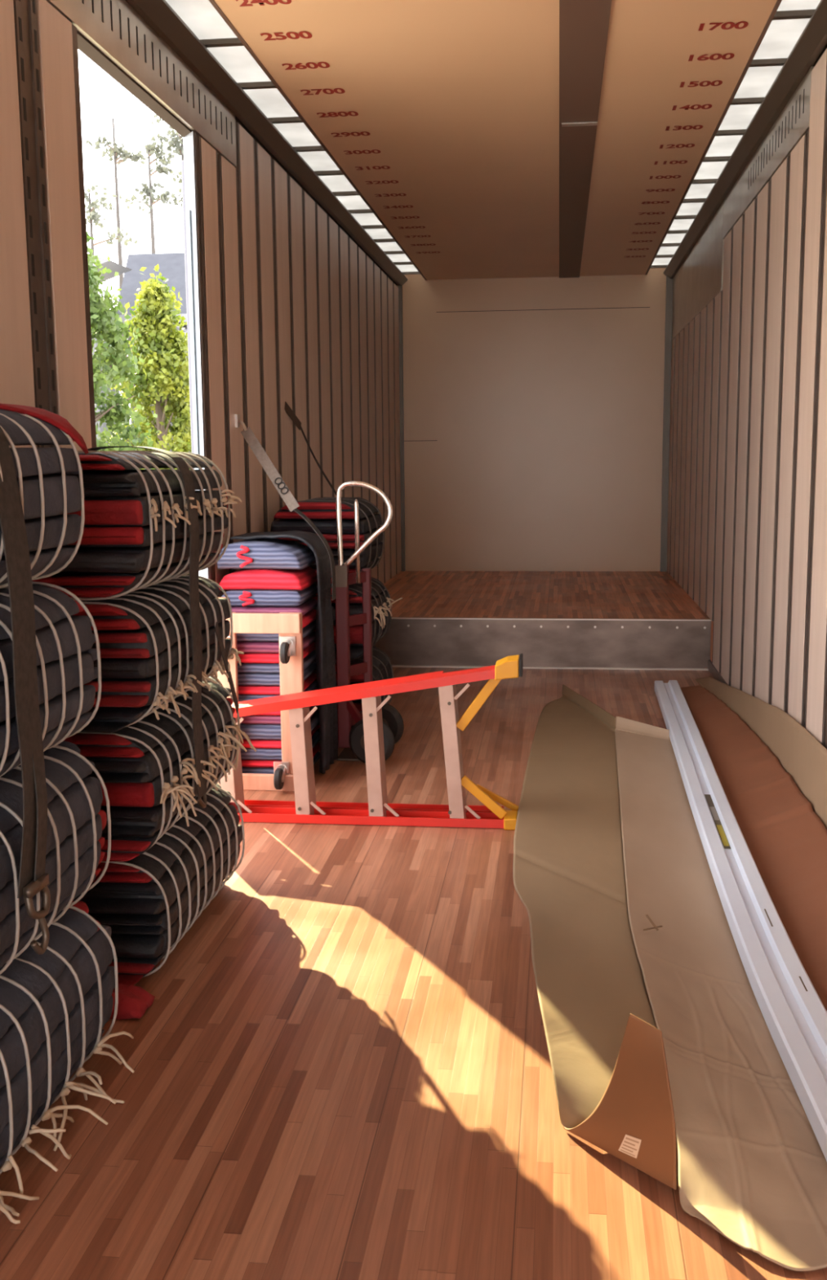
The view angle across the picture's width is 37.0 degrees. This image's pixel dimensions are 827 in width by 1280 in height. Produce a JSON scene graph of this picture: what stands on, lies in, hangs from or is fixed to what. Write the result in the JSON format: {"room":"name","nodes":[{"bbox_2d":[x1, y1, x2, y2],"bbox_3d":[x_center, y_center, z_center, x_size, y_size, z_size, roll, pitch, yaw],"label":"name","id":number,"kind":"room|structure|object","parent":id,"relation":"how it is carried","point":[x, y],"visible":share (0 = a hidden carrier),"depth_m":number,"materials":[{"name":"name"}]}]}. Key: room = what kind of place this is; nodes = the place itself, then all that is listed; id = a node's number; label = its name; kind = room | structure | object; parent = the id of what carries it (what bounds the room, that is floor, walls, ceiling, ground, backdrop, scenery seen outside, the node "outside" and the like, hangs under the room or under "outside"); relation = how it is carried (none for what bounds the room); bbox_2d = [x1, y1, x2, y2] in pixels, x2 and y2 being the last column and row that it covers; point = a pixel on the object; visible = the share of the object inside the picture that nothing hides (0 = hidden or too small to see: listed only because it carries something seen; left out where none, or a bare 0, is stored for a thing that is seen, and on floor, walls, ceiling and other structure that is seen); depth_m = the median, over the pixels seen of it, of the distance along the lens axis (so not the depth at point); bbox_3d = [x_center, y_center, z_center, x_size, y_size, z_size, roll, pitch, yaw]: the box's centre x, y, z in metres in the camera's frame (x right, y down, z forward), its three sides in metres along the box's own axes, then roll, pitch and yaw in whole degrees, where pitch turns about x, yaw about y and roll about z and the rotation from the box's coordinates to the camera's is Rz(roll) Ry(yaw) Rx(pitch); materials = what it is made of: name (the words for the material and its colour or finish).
{"room":"moving truck interior","nodes":[
{"label":"moving truck interior","id":0,"kind":"room"},
{"bbox_2d":[0,0,401,597],"bbox_3d":[-1.029,-0.724,4.274,0.075,3.178,15.172,0,9,7],"label":"wall","id":1,"kind":"structure","parent":0,"point":[294,311],"depth_m":5.48,"materials":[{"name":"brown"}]},
{"bbox_2d":[181,130,211,677],"bbox_3d":[-0.948,-0.695,5.279,0.134,2.800,2.543,0,9,7],"label":"door","id":2,"kind":"structure","parent":1,"relation":"in","point":[188,173],"depth_m":5.19,"materials":[{"name":"grey"}]},
{"bbox_2d":[125,0,407,285],"bbox_3d":[-0.971,-2.190,4.022,0.085,0.061,15.126,0,9,7],"label":"rail","id":3,"kind":"object","parent":1,"relation":"attached to","point":[159,15],"visible":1,"depth_m":5.70,"materials":[{"name":"brown galvanised steel"}]},
{"bbox_2d":[235,413,336,599],"bbox_3d":[-0.596,-0.611,5.617,0.579,0.831,0.074,5,10,34],"label":"strap","id":4,"kind":"object","parent":1,"relation":"hanging from","point":[255,445],"visible":1,"depth_m":5.61,"materials":[{"name":"black fabric"}]},
{"bbox_2d":[0,666,826,1279],"bbox_3d":[0.058,1.087,2.647,2.620,0.060,11.690,0,9,7],"label":"floor","id":5,"kind":"structure","parent":0,"point":[341,1066],"depth_m":2.79,"materials":[{"name":"brown wood"}]},
{"bbox_2d":[0,901,134,1224],"bbox_3d":[-0.927,0.876,2.600,0.538,0.390,0.963,0,9,7],"label":"bundle","id":6,"kind":"object","parent":5,"relation":"on","point":[56,1004],"visible":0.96,"depth_m":2.64,"materials":[{"name":"grey"}]},
{"bbox_2d":[0,908,98,1039],"bbox_3d":[-0.971,0.725,2.563,0.372,0.067,0.811,0,9,7],"label":"folded blanket","id":7,"kind":"object","parent":6,"relation":"on","point":[32,978],"depth_m":2.66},
{"bbox_2d":[0,1033,102,1168],"bbox_3d":[-0.968,1.030,2.622,0.367,0.064,0.782,0,9,7],"label":"folded blanket","id":8,"kind":"object","parent":6,"relation":"on","point":[92,1048],"depth_m":2.68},
{"bbox_2d":[0,741,111,974],"bbox_3d":[-0.978,0.492,2.531,0.444,0.390,0.951,0,9,7],"label":"bundle","id":9,"kind":"object","parent":6,"relation":"on","point":[76,820],"visible":0.85,"depth_m":2.67,"materials":[{"name":"grey"}]},
{"bbox_2d":[0,747,92,834],"bbox_3d":[-0.978,0.338,2.528,0.372,0.071,0.813,0,9,7],"label":"folded blanket","id":10,"kind":"object","parent":9,"relation":"on","point":[67,771],"depth_m":2.71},
{"bbox_2d":[0,874,96,968],"bbox_3d":[-0.981,0.639,2.551,0.384,0.078,0.819,0,9,7],"label":"folded blanket","id":11,"kind":"object","parent":9,"relation":"on","point":[28,935],"depth_m":2.63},
{"bbox_2d":[0,778,101,890],"bbox_3d":[-0.975,0.419,2.529,0.416,0.085,0.805,0,9,7],"label":"folded blanket","id":12,"kind":"object","parent":9,"relation":"on","point":[73,812],"depth_m":2.67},
{"bbox_2d":[0,840,101,955],"bbox_3d":[-0.980,0.564,2.556,0.418,0.075,0.798,0,9,7],"label":"folded blanket","id":13,"kind":"object","parent":9,"relation":"on","point":[16,927],"depth_m":2.62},
{"bbox_2d":[0,581,102,777],"bbox_3d":[-0.982,0.110,2.468,0.443,0.384,0.941,0,9,7],"label":"bundle","id":14,"kind":"object","parent":9,"relation":"on","point":[66,657],"visible":0.8,"depth_m":2.65,"materials":[{"name":"grey"}]},
{"bbox_2d":[0,584,79,640],"bbox_3d":[-0.986,-0.037,2.453,0.380,0.073,0.790,0,9,7],"label":"folded blanket","id":15,"kind":"object","parent":14,"relation":"on","point":[54,608],"depth_m":2.68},
{"bbox_2d":[0,403,88,588],"bbox_3d":[-0.986,-0.272,2.399,0.444,0.394,0.901,0,9,7],"label":"bundle","id":16,"kind":"object","parent":14,"relation":"on","point":[46,501],"visible":0.88,"depth_m":2.60,"materials":[{"name":"grey"}]},
{"bbox_2d":[0,426,50,954],"bbox_3d":[-0.828,0.079,2.395,0.203,1.089,0.139,0,9,7],"label":"strap","id":17,"kind":"object","parent":16,"relation":"hanging from","point":[33,878],"visible":1,"depth_m":2.40,"materials":[{"name":"black fabric"}]},
{"bbox_2d":[0,408,72,445],"bbox_3d":[-0.984,-0.411,2.374,0.394,0.079,0.780,0,9,7],"label":"folded blanket","id":18,"kind":"object","parent":16,"relation":"on","point":[33,427],"depth_m":2.59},
{"bbox_2d":[0,547,73,585],"bbox_3d":[-0.990,-0.120,2.422,0.382,0.073,0.768,0,9,7],"label":"folded blanket","id":19,"kind":"object","parent":16,"relation":"on","point":[47,562],"depth_m":2.65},
{"bbox_2d":[0,514,80,555],"bbox_3d":[-0.986,-0.194,2.418,0.407,0.067,0.768,0,9,7],"label":"folded blanket","id":20,"kind":"object","parent":16,"relation":"on","point":[45,532],"depth_m":2.62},
{"bbox_2d":[9,447,79,477],"bbox_3d":[-0.985,-0.341,2.393,0.428,0.061,0.757,0,9,7],"label":"folded blanket","id":21,"kind":"object","parent":16,"relation":"on","point":[28,462],"depth_m":2.55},
{"bbox_2d":[16,475,80,519],"bbox_3d":[-0.983,-0.269,2.392,0.427,0.083,0.737,0,9,7],"label":"folded blanket","id":22,"kind":"object","parent":16,"relation":"on","point":[50,496],"depth_m":2.57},
{"bbox_2d":[0,712,90,776],"bbox_3d":[-0.979,0.257,2.491,0.385,0.072,0.820,0,9,7],"label":"folded blanket","id":23,"kind":"object","parent":14,"relation":"on","point":[54,736],"depth_m":2.65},
{"bbox_2d":[0,615,93,681],"bbox_3d":[-0.983,0.038,2.468,0.420,0.079,0.801,0,9,7],"label":"folded blanket","id":24,"kind":"object","parent":14,"relation":"on","point":[63,642],"depth_m":2.63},
{"bbox_2d":[0,653,93,722],"bbox_3d":[-0.982,0.115,2.470,0.426,0.079,0.797,0,9,7],"label":"folded blanket","id":25,"kind":"object","parent":14,"relation":"on","point":[64,680],"depth_m":2.63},
{"bbox_2d":[0,684,95,759],"bbox_3d":[-0.981,0.188,2.475,0.429,0.069,0.791,0,9,7],"label":"folded blanket","id":26,"kind":"object","parent":14,"relation":"on","point":[62,712],"depth_m":2.63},
{"bbox_2d":[0,813,102,922],"bbox_3d":[-0.975,0.495,2.536,0.422,0.060,0.817,0,9,7],"label":"folded blanket","id":27,"kind":"object","parent":9,"relation":"on","point":[73,850],"depth_m":2.65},
{"bbox_2d":[0,928,112,1088],"bbox_3d":[-0.973,0.798,2.591,0.418,0.091,0.837,0,9,7],"label":"folded blanket","id":28,"kind":"object","parent":6,"relation":"on","point":[37,1024],"depth_m":2.64,"materials":[{"name":"fabric"}]},
{"bbox_2d":[0,995,113,1158],"bbox_3d":[-0.973,0.956,2.615,0.410,0.082,0.840,0,9,7],"label":"folded blanket","id":29,"kind":"object","parent":6,"relation":"on","point":[33,1108],"depth_m":2.65,"materials":[{"name":"fabric"}]},
{"bbox_2d":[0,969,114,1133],"bbox_3d":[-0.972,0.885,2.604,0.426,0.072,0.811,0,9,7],"label":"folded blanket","id":30,"kind":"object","parent":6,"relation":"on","point":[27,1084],"depth_m":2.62,"materials":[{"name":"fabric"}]},
{"bbox_2d":[72,783,244,985],"bbox_3d":[-0.834,0.711,3.800,0.440,0.356,0.956,0,9,7],"label":"bundle","id":31,"kind":"object","parent":5,"relation":"on","point":[147,900],"visible":0.55,"depth_m":3.45,"materials":[{"name":"grey"}]},
{"bbox_2d":[77,804,239,909],"bbox_3d":[-0.831,0.643,3.793,0.414,0.080,0.790,0,9,7],"label":"folded blanket","id":32,"kind":"object","parent":31,"relation":"on","point":[177,879],"depth_m":3.63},
{"bbox_2d":[63,676,256,862],"bbox_3d":[-0.800,0.361,3.732,0.525,0.362,0.991,0,9,7],"label":"bundle","id":33,"kind":"object","parent":31,"relation":"on","point":[147,769],"visible":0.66,"depth_m":3.35,"materials":[{"name":"grey"}]},
{"bbox_2d":[76,680,229,752],"bbox_3d":[-0.839,0.218,3.724,0.367,0.060,0.844,0,9,7],"label":"folded blanket","id":34,"kind":"object","parent":33,"relation":"on","point":[148,735],"depth_m":3.54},
{"bbox_2d":[72,574,244,733],"bbox_3d":[-0.822,0.014,3.654,0.484,0.351,0.941,0,9,7],"label":"bundle","id":35,"kind":"object","parent":33,"relation":"on","point":[144,634],"visible":0.61,"depth_m":3.31,"materials":[{"name":"grey"}]},
{"bbox_2d":[32,450,242,600],"bbox_3d":[-0.823,-0.355,3.605,0.490,0.393,0.921,0,9,7],"label":"bundle","id":36,"kind":"object","parent":35,"relation":"on","point":[135,536],"visible":0.69,"depth_m":3.24,"materials":[{"name":"grey"}]},
{"bbox_2d":[51,553,217,595],"bbox_3d":[-0.848,-0.200,3.635,0.363,0.064,0.786,0,9,7],"label":"folded blanket","id":37,"kind":"object","parent":36,"relation":"on","point":[178,568],"depth_m":3.32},
{"bbox_2d":[56,531,223,570],"bbox_3d":[-0.850,-0.263,3.617,0.412,0.065,0.788,0,9,7],"label":"folded blanket","id":38,"kind":"object","parent":36,"relation":"on","point":[170,553],"depth_m":3.39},
{"bbox_2d":[62,514,227,546],"bbox_3d":[-0.848,-0.329,3.619,0.414,0.057,0.808,0,9,7],"label":"folded blanket","id":39,"kind":"object","parent":36,"relation":"on","point":[166,535],"depth_m":3.40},
{"bbox_2d":[78,452,213,470],"bbox_3d":[-0.853,-0.518,3.576,0.342,0.048,0.813,0,9,7],"label":"folded blanket","id":40,"kind":"object","parent":36,"relation":"on","point":[126,460],"depth_m":3.37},
{"bbox_2d":[82,469,221,493],"bbox_3d":[-0.849,-0.463,3.588,0.398,0.065,0.796,0,9,7],"label":"folded blanket","id":41,"kind":"object","parent":36,"relation":"on","point":[145,481],"depth_m":3.37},
{"bbox_2d":[84,490,226,526],"bbox_3d":[-0.848,-0.391,3.594,0.429,0.077,0.810,0,9,7],"label":"folded blanket","id":42,"kind":"object","parent":36,"relation":"on","point":[167,504],"depth_m":3.31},
{"bbox_2d":[88,445,239,808],"bbox_3d":[-0.802,-0.060,3.765,0.437,1.048,0.514,0,9,7],"label":"strap","id":43,"kind":"object","parent":36,"relation":"on","point":[184,470],"visible":0.92,"depth_m":3.55,"materials":[{"name":"black fabric"}]},
{"bbox_2d":[80,576,218,629],"bbox_3d":[-0.852,-0.118,3.632,0.382,0.069,0.785,0,9,7],"label":"folded blanket","id":44,"kind":"object","parent":35,"relation":"on","point":[158,606],"depth_m":3.48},
{"bbox_2d":[91,666,212,725],"bbox_3d":[-0.842,0.152,3.674,0.372,0.056,0.791,0,9,7],"label":"folded blanket","id":45,"kind":"object","parent":35,"relation":"on","point":[149,707],"depth_m":3.29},
{"bbox_2d":[91,598,230,657],"bbox_3d":[-0.844,-0.047,3.657,0.420,0.067,0.812,0,9,7],"label":"folded blanket","id":46,"kind":"object","parent":35,"relation":"on","point":[169,635],"depth_m":3.44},
{"bbox_2d":[92,639,230,706],"bbox_3d":[-0.843,0.083,3.679,0.423,0.070,0.788,0,9,7],"label":"folded blanket","id":47,"kind":"object","parent":35,"relation":"on","point":[177,677],"depth_m":3.42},
{"bbox_2d":[100,621,230,678],"bbox_3d":[-0.847,0.016,3.660,0.420,0.060,0.784,0,9,7],"label":"folded blanket","id":48,"kind":"object","parent":35,"relation":"on","point":[171,659],"depth_m":3.46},
{"bbox_2d":[84,700,233,781],"bbox_3d":[-0.844,0.286,3.713,0.410,0.071,0.842,0,9,7],"label":"folded blanket","id":49,"kind":"object","parent":33,"relation":"on","point":[162,762],"depth_m":3.50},
{"bbox_2d":[101,766,231,856],"bbox_3d":[-0.837,0.502,3.746,0.383,0.063,0.842,0,9,7],"label":"folded blanket","id":50,"kind":"object","parent":33,"relation":"on","point":[150,839],"depth_m":3.32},
{"bbox_2d":[100,740,236,831],"bbox_3d":[-0.840,0.430,3.747,0.423,0.079,0.814,0,9,7],"label":"folded blanket","id":51,"kind":"object","parent":33,"relation":"on","point":[165,817],"depth_m":3.38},
{"bbox_2d":[147,720,235,806],"bbox_3d":[-0.841,0.353,3.744,0.422,0.078,0.819,0,9,7],"label":"folded blanket","id":52,"kind":"object","parent":33,"relation":"on","point":[159,783],"depth_m":3.56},
{"bbox_2d":[100,787,231,881],"bbox_3d":[-0.838,0.573,3.791,0.367,0.062,0.810,0,9,7],"label":"folded blanket","id":53,"kind":"object","parent":31,"relation":"on","point":[166,858],"depth_m":3.67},
{"bbox_2d":[111,868,233,976],"bbox_3d":[-0.835,0.850,3.807,0.365,0.064,0.819,0,9,7],"label":"folded blanket","id":54,"kind":"object","parent":31,"relation":"on","point":[122,961],"depth_m":3.41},
{"bbox_2d":[159,826,242,930],"bbox_3d":[-0.831,0.715,3.807,0.422,0.057,0.824,0,9,7],"label":"folded blanket","id":55,"kind":"object","parent":31,"relation":"on","point":[173,917],"depth_m":3.72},
{"bbox_2d":[161,845,239,954],"bbox_3d":[-0.830,0.780,3.823,0.410,0.072,0.809,0,9,7],"label":"folded blanket","id":56,"kind":"object","parent":31,"relation":"on","point":[169,936],"depth_m":3.73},
{"bbox_2d":[213,612,303,791],"bbox_3d":[-0.673,0.273,5.300,0.390,0.775,0.137,0,9,7],"label":"dolly","id":57,"kind":"object","parent":5,"relation":"on","point":[288,625],"visible":0.57,"depth_m":5.30,"materials":[{"name":"brown wood"}]},
{"bbox_2d":[241,751,319,773],"bbox_3d":[-0.637,0.569,5.661,0.355,0.058,0.396,0,9,7],"label":"folded blanket","id":58,"kind":"object","parent":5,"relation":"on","point":[245,770],"visible":0.14,"depth_m":5.48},
{"bbox_2d":[241,742,319,767],"bbox_3d":[-0.634,0.522,5.652,0.369,0.031,0.401,0,9,7],"label":"folded blanket","id":59,"kind":"object","parent":58,"relation":"on","point":[245,763],"visible":0.28,"depth_m":5.46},
{"bbox_2d":[240,731,319,759],"bbox_3d":[-0.635,0.479,5.642,0.368,0.051,0.407,0,9,7],"label":"folded blanket","id":60,"kind":"object","parent":59,"relation":"on","point":[260,753],"visible":0.33,"depth_m":5.45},
{"bbox_2d":[240,724,319,748],"bbox_3d":[-0.639,0.434,5.637,0.352,0.033,0.405,0,9,7],"label":"folded blanket","id":61,"kind":"object","parent":60,"relation":"on","point":[258,744],"visible":0.29,"depth_m":5.44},
{"bbox_2d":[240,710,319,739],"bbox_3d":[-0.630,0.383,5.628,0.372,0.066,0.405,0,9,7],"label":"folded blanket","id":62,"kind":"object","parent":61,"relation":"on","point":[254,731],"visible":0.3,"depth_m":5.44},
{"bbox_2d":[239,705,318,724],"bbox_3d":[-0.633,0.328,5.627,0.369,0.037,0.390,0,9,7],"label":"folded blanket","id":63,"kind":"object","parent":62,"relation":"on","point":[251,719],"visible":0.27,"depth_m":5.44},
{"bbox_2d":[254,706,311,715],"bbox_3d":[-0.635,0.287,5.622,0.359,0.039,0.389,0,9,7],"label":"folded blanket","id":64,"kind":"object","parent":63,"relation":"on","point":[277,713],"visible":0.08,"depth_m":5.43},
{"bbox_2d":[238,680,317,702],"bbox_3d":[-0.633,0.241,5.609,0.378,0.051,0.402,0,9,7],"label":"folded blanket","id":65,"kind":"object","parent":64,"relation":"on","point":[313,686],"visible":0.2,"depth_m":5.43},
{"bbox_2d":[238,672,316,694],"bbox_3d":[-0.642,0.195,5.603,0.356,0.035,0.401,0,9,7],"label":"folded blanket","id":66,"kind":"object","parent":65,"relation":"on","point":[242,689],"visible":0.3,"depth_m":5.42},
{"bbox_2d":[237,661,315,685],"bbox_3d":[-0.638,0.148,5.598,0.350,0.054,0.396,0,9,7],"label":"folded blanket","id":67,"kind":"object","parent":66,"relation":"on","point":[244,678],"visible":0.39,"depth_m":5.42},
{"bbox_2d":[237,651,315,673],"bbox_3d":[-0.637,0.098,5.590,0.357,0.042,0.397,0,9,7],"label":"folded blanket","id":68,"kind":"object","parent":67,"relation":"on","point":[266,668],"visible":0.38,"depth_m":5.41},
{"bbox_2d":[237,642,315,663],"bbox_3d":[-0.645,0.054,5.581,0.356,0.042,0.404,0,9,7],"label":"folded blanket","id":69,"kind":"object","parent":68,"relation":"on","point":[270,658],"visible":0.34,"depth_m":5.39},
{"bbox_2d":[236,631,315,653],"bbox_3d":[-0.637,0.006,5.574,0.358,0.048,0.401,0,9,7],"label":"folded blanket","id":70,"kind":"object","parent":69,"relation":"on","point":[244,646],"visible":0.33,"depth_m":5.39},
{"bbox_2d":[236,620,315,641],"bbox_3d":[-0.638,-0.043,5.566,0.360,0.046,0.402,0,9,7],"label":"folded blanket","id":71,"kind":"object","parent":70,"relation":"on","point":[308,628],"visible":0.3,"depth_m":5.38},
{"bbox_2d":[302,608,316,627],"bbox_3d":[-0.634,-0.093,5.558,0.364,0.048,0.402,0,9,7],"label":"folded blanket","id":72,"kind":"object","parent":71,"relation":"on","point":[310,616],"visible":0.05,"depth_m":5.51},
{"bbox_2d":[231,598,317,616],"bbox_3d":[-0.637,-0.144,5.556,0.362,0.046,0.392,0,9,7],"label":"folded blanket","id":73,"kind":"object","parent":72,"relation":"on","point":[305,607],"visible":0.34,"depth_m":5.38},
{"bbox_2d":[221,584,317,606],"bbox_3d":[-0.640,-0.205,5.543,0.354,0.072,0.400,0,9,7],"label":"folded blanket","id":74,"kind":"object","parent":73,"relation":"on","point":[237,597],"visible":0.85,"depth_m":5.36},
{"bbox_2d":[218,566,317,590],"bbox_3d":[-0.643,-0.287,5.534,0.365,0.088,0.394,0,9,7],"label":"folded blanket","id":75,"kind":"object","parent":74,"relation":"on","point":[242,579],"visible":0.87,"depth_m":5.36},
{"bbox_2d":[217,537,315,569],"bbox_3d":[-0.644,-0.388,5.507,0.366,0.114,0.417,0,9,7],"label":"folded blanket","id":76,"kind":"object","parent":75,"relation":"on","point":[262,553],"visible":0.95,"depth_m":5.33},
{"bbox_2d":[230,530,337,773],"bbox_3d":[-0.580,0.045,5.668,0.421,1.077,0.333,0,9,7],"label":"pad","id":77,"kind":"object","parent":5,"relation":"on","point":[325,643],"visible":0.97,"depth_m":5.57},
{"bbox_2d":[313,646,393,732],"bbox_3d":[-0.426,0.264,6.598,0.594,0.403,0.797,0,9,7],"label":"bundle","id":78,"kind":"object","parent":5,"relation":"on","point":[382,669],"visible":0.14,"depth_m":6.50,"materials":[{"name":"grey"}]},
{"bbox_2d":[313,646,390,682],"bbox_3d":[-0.427,0.120,6.562,0.527,0.094,0.658,0,9,7],"label":"folded blanket","id":79,"kind":"object","parent":78,"relation":"on","point":[380,660],"depth_m":6.57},
{"bbox_2d":[311,577,402,662],"bbox_3d":[-0.399,-0.127,6.530,0.645,0.391,0.822,0,9,7],"label":"bundle","id":80,"kind":"object","parent":78,"relation":"on","point":[381,615],"visible":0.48,"depth_m":6.21,"materials":[{"name":"grey"}]},
{"bbox_2d":[270,497,383,584],"bbox_3d":[-0.443,-0.529,6.459,0.526,0.425,0.804,0,9,7],"label":"bundle","id":81,"kind":"object","parent":80,"relation":"on","point":[322,511],"visible":0.58,"depth_m":6.12,"materials":[{"name":"grey"}]},
{"bbox_2d":[270,514,382,533],"bbox_3d":[-0.442,-0.610,6.460,0.481,0.066,0.662,0,9,7],"label":"folded blanket","id":82,"kind":"object","parent":81,"relation":"on","point":[369,523],"depth_m":6.17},
{"bbox_2d":[274,497,378,519],"bbox_3d":[-0.442,-0.688,6.434,0.440,0.087,0.648,0,9,7],"label":"folded blanket","id":83,"kind":"object","parent":81,"relation":"on","point":[367,509],"depth_m":6.22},
{"bbox_2d":[289,527,382,545],"bbox_3d":[-0.438,-0.534,6.456,0.489,0.076,0.644,0,9,7],"label":"folded blanket","id":84,"kind":"object","parent":81,"relation":"on","point":[366,532],"depth_m":6.14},
{"bbox_2d":[330,558,379,584],"bbox_3d":[-0.439,-0.365,6.489,0.448,0.080,0.629,0,9,7],"label":"folded blanket","id":85,"kind":"object","parent":81,"relation":"on","point":[373,562],"depth_m":6.38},
{"bbox_2d":[330,542,382,567],"bbox_3d":[-0.441,-0.454,6.475,0.490,0.092,0.657,0,9,7],"label":"folded blanket","id":86,"kind":"object","parent":81,"relation":"on","point":[370,557],"depth_m":6.30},
{"bbox_2d":[313,577,385,599],"bbox_3d":[-0.443,-0.270,6.491,0.513,0.081,0.666,0,9,7],"label":"folded blanket","id":87,"kind":"object","parent":80,"relation":"on","point":[378,592],"depth_m":6.42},
{"bbox_2d":[331,590,389,622],"bbox_3d":[-0.438,-0.177,6.515,0.546,0.104,0.698,0,9,7],"label":"folded blanket","id":88,"kind":"object","parent":80,"relation":"on","point":[380,598],"depth_m":6.35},
{"bbox_2d":[333,610,390,645],"bbox_3d":[-0.438,-0.074,6.530,0.556,0.109,0.683,0,9,7],"label":"folded blanket","id":89,"kind":"object","parent":80,"relation":"on","point":[378,631],"depth_m":6.34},
{"bbox_2d":[334,480,404,763],"bbox_3d":[-0.215,-0.094,5.879,0.291,1.320,0.444,0,9,7],"label":"hand truck","id":90,"kind":"object","parent":5,"relation":"on","point":[352,740],"visible":0.72,"depth_m":5.81,"materials":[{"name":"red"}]},
{"bbox_2d":[220,653,523,830],"bbox_3d":[-0.241,0.380,4.910,1.346,0.672,0.244,0,9,7],"label":"stepladder","id":91,"kind":"object","parent":5,"relation":"on","point":[304,809],"visible":0.77,"depth_m":4.82,"materials":[{"name":"red"}]},
{"bbox_2d":[512,684,676,1190],"bbox_3d":[0.642,0.542,4.867,0.456,0.343,5.045,0,9,7],"label":"cardboard sheet","id":92,"kind":"object","parent":5,"relation":"on","point":[605,1043],"visible":0.99,"depth_m":3.33,"materials":[{"name":"cardboard"}]},
{"bbox_2d":[614,715,826,1271],"bbox_3d":[0.928,0.731,4.290,0.461,0.131,4.311,0,9,7],"label":"cardboard sheet","id":93,"kind":"object","parent":5,"relation":"on","point":[753,1164],"visible":0.75,"depth_m":2.89,"materials":[{"name":"cardboard"}]},
{"bbox_2d":[653,680,826,1161],"bbox_3d":[1.155,0.686,4.636,0.200,0.070,5.670,0,9,7],"label":"beam","id":94,"kind":"structure","parent":5,"relation":"on","point":[794,1015],"depth_m":3.53,"materials":[{"name":"white"}]},
{"bbox_2d":[680,685,826,1011],"bbox_3d":[1.371,0.649,4.798,0.303,0.122,5.550,0,9,7],"label":"cardboard sheet","id":95,"kind":"object","parent":5,"relation":"on","point":[786,841],"visible":0.83,"depth_m":4.57,"materials":[{"name":"cardboard"}]},
{"bbox_2d":[695,675,826,829],"bbox_3d":[1.543,0.498,5.086,0.109,0.350,5.800,0,9,6],"label":"cardboard sheet","id":96,"kind":"object","parent":5,"relation":"on","point":[797,750],"visible":0.88,"depth_m":5.27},
{"bbox_2d":[200,0,815,280],"bbox_3d":[0.231,-2.230,3.902,2.600,0.067,15.180,0,9,7],"label":"ceiling","id":97,"kind":"structure","parent":0,"point":[442,116],"depth_m":5.77,"materials":[{"name":"brown painted plywood"}]},
{"bbox_2d":[165,0,418,271],"bbox_3d":[-0.895,-2.270,4.028,0.332,0.003,15.180,0,9,7],"label":"ceiling light","id":98,"kind":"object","parent":97,"relation":"attached to","point":[201,16],"depth_m":5.83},
{"bbox_2d":[559,0,611,278],"bbox_3d":[0.546,-2.186,3.844,0.184,0.014,15.126,0,9,7],"label":"ceiling beam","id":99,"kind":"structure","parent":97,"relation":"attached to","point":[584,24],"depth_m":5.75,"materials":[{"name":"brown"}]},
{"bbox_2d":[651,0,820,265],"bbox_3d":[1.366,-2.252,3.765,0.315,0.003,15.180,0,9,7],"label":"ceiling light","id":100,"kind":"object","parent":97,"relation":"attached to","point":[781,36],"depth_m":5.99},
{"bbox_2d":[396,267,672,571],"bbox_3d":[1.118,-1.835,11.539,2.620,3.178,0.110,0,9,7],"label":"wall","id":101,"kind":"structure","parent":0,"point":[535,412],"depth_m":11.50,"materials":[{"name":"grey"}]},
{"bbox_2d":[383,570,712,661],"bbox_3d":[0.935,-0.207,10.085,2.620,0.394,3.494,0,9,7],"label":"floor","id":102,"kind":"structure","parent":0,"point":[424,593],"depth_m":9.68,"materials":[{"name":"brown wood"}]},
{"bbox_2d":[373,617,711,670],"bbox_3d":[0.732,0.021,8.358,2.500,0.337,0.060,0,9,7],"label":"step riser","id":103,"kind":"structure","parent":102,"relation":"attached to","point":[575,643],"depth_m":8.33,"materials":[{"name":"metal"}]},
{"bbox_2d":[666,44,826,749],"bbox_3d":[1.515,-0.703,3.978,0.082,3.178,15.237,0,9,7],"label":"wall","id":104,"kind":"structure","parent":0,"point":[747,534],"depth_m":6.16,"materials":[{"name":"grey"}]},
{"bbox_2d":[663,0,826,278],"bbox_3d":[1.428,-2.170,3.742,0.085,0.061,15.126,0,9,7],"label":"rail","id":105,"kind":"object","parent":104,"relation":"attached to","point":[812,40],"visible":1,"depth_m":5.92,"materials":[{"name":"brown aluminium"}]},
{"label":"outside","id":106,"kind":"structure","parent":0,"visible":0},
{"bbox_3d":[-15.214,-3.473,41.995,120.000,0.150,200.000,0,9,7],"label":"ground","id":107,"kind":"structure","parent":106,"visible":0},
{"bbox_2d":[85,118,146,442],"bbox_3d":[-15.542,-17.425,66.380,2.980,20.207,2.374,7,11,42],"label":"pine tree","id":108,"kind":"object","parent":107,"relation":"on","point":[115,151],"visible":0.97,"depth_m":65.17,"materials":[{"name":"grey plant"}]},
{"bbox_2d":[86,231,159,469],"bbox_3d":[-3.158,-1.474,11.653,1.880,5.163,2.027,-5,10,-28],"label":"young tree","id":109,"kind":"object","parent":107,"relation":"on","point":[104,325],"visible":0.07,"depth_m":11.42,"materials":[{"name":"green plant"}]},
{"bbox_2d":[91,253,190,469],"bbox_3d":[-6.796,-7.772,39.487,8.366,8.942,10.300,0,9,7],"label":"house","id":110,"kind":"structure","parent":107,"relation":"on","point":[171,265],"depth_m":37.60,"materials":[{"name":"grey"}]},
{"bbox_2d":[119,141,180,253],"bbox_3d":[-12.955,-15.681,62.427,2.729,17.884,1.980,0,9,7],"label":"pine tree","id":111,"kind":"object","parent":107,"relation":"on","point":[150,148],"visible":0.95,"depth_m":61.15,"materials":[{"name":"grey plant"}]},
{"bbox_2d":[110,264,191,574],"bbox_3d":[-2.812,-1.777,14.320,2.390,4.997,2.146,-3,9,-14],"label":"young tree","id":112,"kind":"object","parent":107,"relation":"on","point":[168,387],"visible":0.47,"depth_m":13.88,"materials":[{"name":"green plant"}]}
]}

